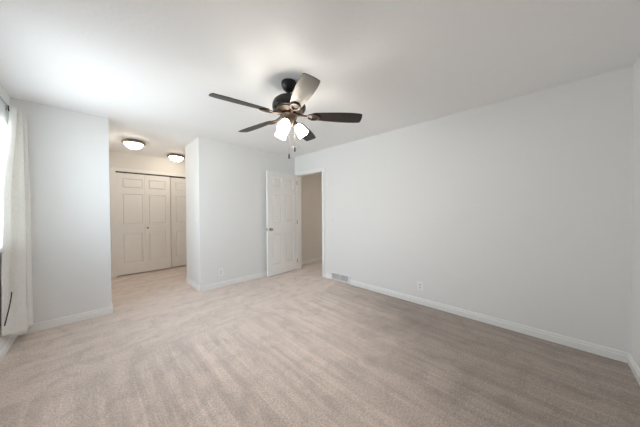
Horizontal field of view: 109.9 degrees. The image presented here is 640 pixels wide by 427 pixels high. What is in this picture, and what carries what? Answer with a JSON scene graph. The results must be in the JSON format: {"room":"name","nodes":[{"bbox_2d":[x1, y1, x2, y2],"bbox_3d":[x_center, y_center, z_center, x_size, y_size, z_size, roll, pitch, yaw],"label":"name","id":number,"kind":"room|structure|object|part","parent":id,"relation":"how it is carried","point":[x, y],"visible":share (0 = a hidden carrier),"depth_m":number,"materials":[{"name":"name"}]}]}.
{"room":"empty bedroom","nodes":[
{"label":"empty bedroom","id":0,"kind":"room"},
{"bbox_2d":[0,85,9,349],"bbox_3d":[-2.481,0.048,1.533,7.018,2.440,0.150,0,1,45],"label":"wall","id":1,"kind":"structure","parent":0,"point":[4,115],"depth_m":2.18,"materials":[{"name":"white paint"}]},
{"bbox_2d":[0,295,1,330],"bbox_3d":[-2.240,0.657,1.435,1.195,0.622,0.034,0,1,45],"label":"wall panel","id":2,"kind":"object","parent":1,"relation":"attached to","point":[0,295],"visible":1,"depth_m":1.86,"materials":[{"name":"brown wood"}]},
{"bbox_3d":[-2.421,-1.019,1.577,1.770,0.056,0.025,0,1,45],"label":"curtain rod","id":3,"kind":"object","parent":1,"relation":"attached to","visible":0},
{"bbox_2d":[1,105,32,336],"bbox_3d":[-2.868,0.072,2.112,0.095,2.181,0.599,-1,1,-41],"label":"curtain","id":4,"kind":"object","parent":3,"relation":"hanging from","point":[16,258],"visible":0.98,"depth_m":2.14,"materials":[{"name":"white fabric"}]},
{"bbox_2d":[4,292,11,325],"bbox_3d":[-2.744,0.833,1.977,0.275,0.223,0.009,0,1,44],"label":"cord","id":5,"kind":"object","parent":4,"relation":"attached to","point":[11,292],"visible":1,"depth_m":1.98,"materials":[{"name":"brown plastic"}]},
{"bbox_2d":[10,98,111,323],"bbox_3d":[-3.774,0.030,3.434,2.505,2.440,0.727,0,1,45],"label":"wall","id":6,"kind":"structure","parent":0,"point":[68,150],"depth_m":2.56,"materials":[{"name":"white paint"}]},
{"bbox_2d":[0,305,112,362],"bbox_3d":[-2.045,1.220,1.750,6.390,0.085,0.741,0,1,45],"label":"baseboard","id":7,"kind":"structure","parent":6,"relation":"attached to","point":[52,323],"depth_m":2.50,"materials":[{"name":"white wood"}]},
{"bbox_2d":[109,151,184,277],"bbox_3d":[-3.192,0.003,5.205,0.120,2.440,2.608,0,1,45],"label":"wall","id":8,"kind":"structure","parent":0,"point":[123,160],"depth_m":4.64,"materials":[{"name":"white paint"}]},
{"bbox_2d":[115,172,170,275],"bbox_3d":[-3.638,0.204,4.673,0.068,2.014,0.893,0,1,45],"label":"door","id":9,"kind":"structure","parent":8,"relation":"in","point":[143,222],"depth_m":4.65,"materials":[{"name":"white paint"}]},
{"bbox_2d":[110,167,185,277],"bbox_3d":[-3.315,0.166,4.987,0.014,2.122,1.959,0,1,45],"label":"door frame","id":10,"kind":"structure","parent":8,"relation":"attached to","point":[112,170],"depth_m":4.33,"materials":[{"name":"white paint"}]},
{"bbox_2d":[115,171,185,178],"bbox_3d":[-3.358,-0.825,5.026,0.088,0.022,1.819,0,1,45],"label":"door track","id":11,"kind":"object","parent":8,"relation":"attached to","point":[115,171],"visible":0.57,"depth_m":4.73,"materials":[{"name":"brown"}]},
{"bbox_2d":[170,177,186,266],"bbox_3d":[-3.034,0.192,5.351,0.032,2.014,0.893,0,1,45],"label":"door","id":12,"kind":"structure","parent":11,"relation":"attached to","point":[177,185],"depth_m":5.13,"materials":[{"name":"white paint"}]},
{"bbox_2d":[185,137,294,285],"bbox_3d":[-1.441,0.003,4.524,0.729,2.440,2.048,0,1,45],"label":"wall","id":13,"kind":"structure","parent":0,"point":[226,182],"depth_m":3.88,"materials":[{"name":"white paint"}]},
{"bbox_2d":[186,271,266,291],"bbox_3d":[-1.477,1.181,4.487,0.743,0.085,1.942,0,1,45],"label":"baseboard","id":14,"kind":"structure","parent":13,"relation":"attached to","point":[258,275],"depth_m":3.87,"materials":[{"name":"white wood"}]},
{"bbox_2d":[266,170,297,276],"bbox_3d":[-0.758,0.192,4.579,0.165,2.030,0.787,0,1,40],"label":"door","id":15,"kind":"structure","parent":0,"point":[281,188],"depth_m":4.53,"materials":[{"name":"white paint"}]},
{"bbox_2d":[301,173,321,260],"bbox_3d":[-0.092,-0.020,5.706,0.120,2.440,1.530,0,1,45],"label":"wall","id":16,"kind":"structure","parent":0,"point":[311,185],"depth_m":5.51,"materials":[{"name":"beige paint"}]},
{"bbox_2d":[302,257,321,264],"bbox_3d":[-0.144,1.160,5.567,0.014,0.085,1.230,0,1,45],"label":"baseboard","id":17,"kind":"structure","parent":16,"relation":"attached to","point":[319,258],"depth_m":5.49,"materials":[{"name":"white wood"}]},
{"bbox_2d":[0,260,639,426],"bbox_3d":[-0.595,1.283,3.442,7.020,0.100,5.485,0,1,45],"label":"floor","id":18,"kind":"structure","parent":0,"point":[302,347],"depth_m":1.83,"materials":[{"name":"beige carpet"}]},
{"bbox_2d":[0,0,639,160],"bbox_3d":[-0.608,-1.267,3.409,7.020,0.120,5.485,0,1,45],"label":"ceiling","id":19,"kind":"structure","parent":0,"point":[151,68],"depth_m":1.70,"materials":[{"name":"white paint"}]},
{"bbox_2d":[121,139,145,149],"bbox_3d":[-3.075,-1.118,3.707,0.316,0.160,0.316,0,1,45],"label":"dome light","id":20,"kind":"object","parent":19,"relation":"attached to","point":[134,144],"visible":1,"depth_m":3.63,"materials":[{"name":"white glass"}]},
{"bbox_3d":[-3.075,-1.107,3.708,0.246,0.093,0.246,0,1,45],"label":"lamp shade","id":21,"kind":"part","parent":20,"relation":"part of","materials":[{"name":"white glass"}]},
{"bbox_2d":[167,154,184,162],"bbox_3d":[-2.976,-1.131,4.645,0.316,0.160,0.316,0,1,45],"label":"dome light","id":22,"kind":"object","parent":19,"relation":"attached to","point":[174,157],"visible":1,"depth_m":4.57,"materials":[{"name":"white glass"}]},
{"bbox_3d":[-2.976,-1.120,4.645,0.246,0.093,0.246,0,1,45],"label":"lamp shade","id":23,"kind":"part","parent":22,"relation":"part of","materials":[{"name":"white glass"}]},
{"bbox_2d":[209,73,361,158],"bbox_3d":[-0.316,-0.845,2.035,1.279,0.692,1.265,0,1,45],"label":"ceiling fan","id":24,"kind":"object","parent":19,"relation":"hanging from","point":[290,106],"visible":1,"depth_m":1.97,"materials":[{"name":"brown wood"}]},
{"bbox_3d":[-0.622,-0.875,1.772,0.462,0.006,0.138,-3,16,-38],"label":"blade","id":25,"kind":"part","parent":24,"relation":"part of","materials":[{"name":"brown wood"}]},
{"bbox_3d":[-0.645,-0.882,2.284,0.462,0.006,0.138,-2,14,33],"label":"blade","id":26,"kind":"part","parent":24,"relation":"part of","materials":[{"name":"brown wood"}]},
{"bbox_3d":[-0.422,-0.889,1.930,0.214,0.046,0.091,-3,16,-38],"label":"blade arm","id":27,"kind":"part","parent":24,"relation":"part of","materials":[{"name":"brown metal"}]},
{"bbox_3d":[-0.433,-0.892,2.143,0.214,0.046,0.091,-2,14,33],"label":"blade arm","id":28,"kind":"part","parent":24,"relation":"part of","materials":[{"name":"brown metal"}]},
{"bbox_3d":[-0.355,-0.771,2.117,0.106,0.110,0.106,-1,39,-46],"label":"lamp shade","id":29,"kind":"part","parent":24,"relation":"part of","materials":[{"name":"white glass"}]},
{"bbox_3d":[-0.305,-0.769,1.945,0.106,0.110,0.106,0,-37,14],"label":"lamp shade","id":30,"kind":"part","parent":24,"relation":"part of","materials":[{"name":"white glass"}]},
{"bbox_3d":[-0.281,-0.926,2.043,0.256,0.038,0.256,0,1,45],"label":"motor plate","id":31,"kind":"part","parent":24,"relation":"part of","materials":[{"name":"brown metal"}]},
{"bbox_3d":[-0.217,-0.889,1.875,0.091,0.046,0.214,14,-3,-20],"label":"blade arm","id":32,"kind":"part","parent":24,"relation":"part of","materials":[{"name":"brown metal"}]},
{"bbox_3d":[-0.181,-0.771,2.074,0.106,0.110,0.106,-40,11,-12],"label":"lamp shade","id":33,"kind":"part","parent":24,"relation":"part of","materials":[{"name":"white glass"}]},
{"bbox_3d":[-0.128,-0.876,1.636,0.138,0.006,0.462,14,-3,-20],"label":"blade","id":34,"kind":"part","parent":24,"relation":"part of","materials":[{"name":"brown wood"}]},
{"bbox_3d":[-0.165,-0.886,2.464,0.138,0.006,0.462,-15,-5,15],"label":"blade","id":35,"kind":"part","parent":24,"relation":"part of","materials":[{"name":"brown wood"}]},
{"bbox_3d":[-0.100,-0.892,2.053,0.214,0.046,0.091,1,-13,-3],"label":"blade arm","id":36,"kind":"part","parent":24,"relation":"part of","materials":[{"name":"brown metal"}]},
{"bbox_3d":[0.154,-0.883,2.063,0.462,0.006,0.138,1,-13,-3],"label":"blade","id":37,"kind":"part","parent":24,"relation":"part of","materials":[{"name":"brown wood"}]},
{"bbox_2d":[295,65,633,352],"bbox_3d":[1.099,0.005,3.362,4.513,2.440,0.120,0,1,45],"label":"wall","id":38,"kind":"structure","parent":0,"point":[518,209],"depth_m":2.39,"materials":[{"name":"white paint"}]},
{"bbox_2d":[294,167,324,276],"bbox_3d":[-0.190,0.166,4.634,0.893,2.097,0.134,0,1,45],"label":"door frame","id":39,"kind":"structure","parent":38,"relation":"attached to","point":[318,170],"depth_m":4.79,"materials":[{"name":"white wood"}]},
{"bbox_2d":[331,272,349,283],"bbox_3d":[0.364,1.144,4.015,0.416,0.132,0.018,0,1,45],"label":"air vent","id":40,"kind":"object","parent":38,"relation":"in","point":[336,276],"visible":1,"depth_m":4.00,"materials":[{"name":"grey metal"}]},
{"bbox_2d":[417,281,422,290],"bbox_3d":[1.354,0.982,3.036,0.072,0.116,0.008,0,1,45],"label":"wall outlet","id":41,"kind":"object","parent":38,"relation":"attached to","point":[419,284],"visible":1,"depth_m":3.03,"materials":[{"name":"white plastic"}]},
{"bbox_2d":[325,273,628,362],"bbox_3d":[1.323,1.185,3.067,3.466,0.085,0.014,0,1,45],"label":"baseboard","id":42,"kind":"structure","parent":38,"relation":"attached to","point":[618,355],"depth_m":2.37,"materials":[{"name":"white wood"}]},
{"bbox_2d":[630,56,639,368],"bbox_3d":[1.307,0.041,0.475,0.150,2.440,3.685,0,1,45],"label":"wall","id":43,"kind":"structure","parent":0,"point":[635,242],"depth_m":1.75,"materials":[{"name":"white paint"}]},
{"bbox_2d":[628,353,639,384],"bbox_3d":[1.255,1.218,0.549,0.014,0.085,3.685,0,1,45],"label":"baseboard","id":44,"kind":"structure","parent":43,"relation":"attached to","point":[632,364],"depth_m":1.73,"materials":[{"name":"white wood"}]}
]}

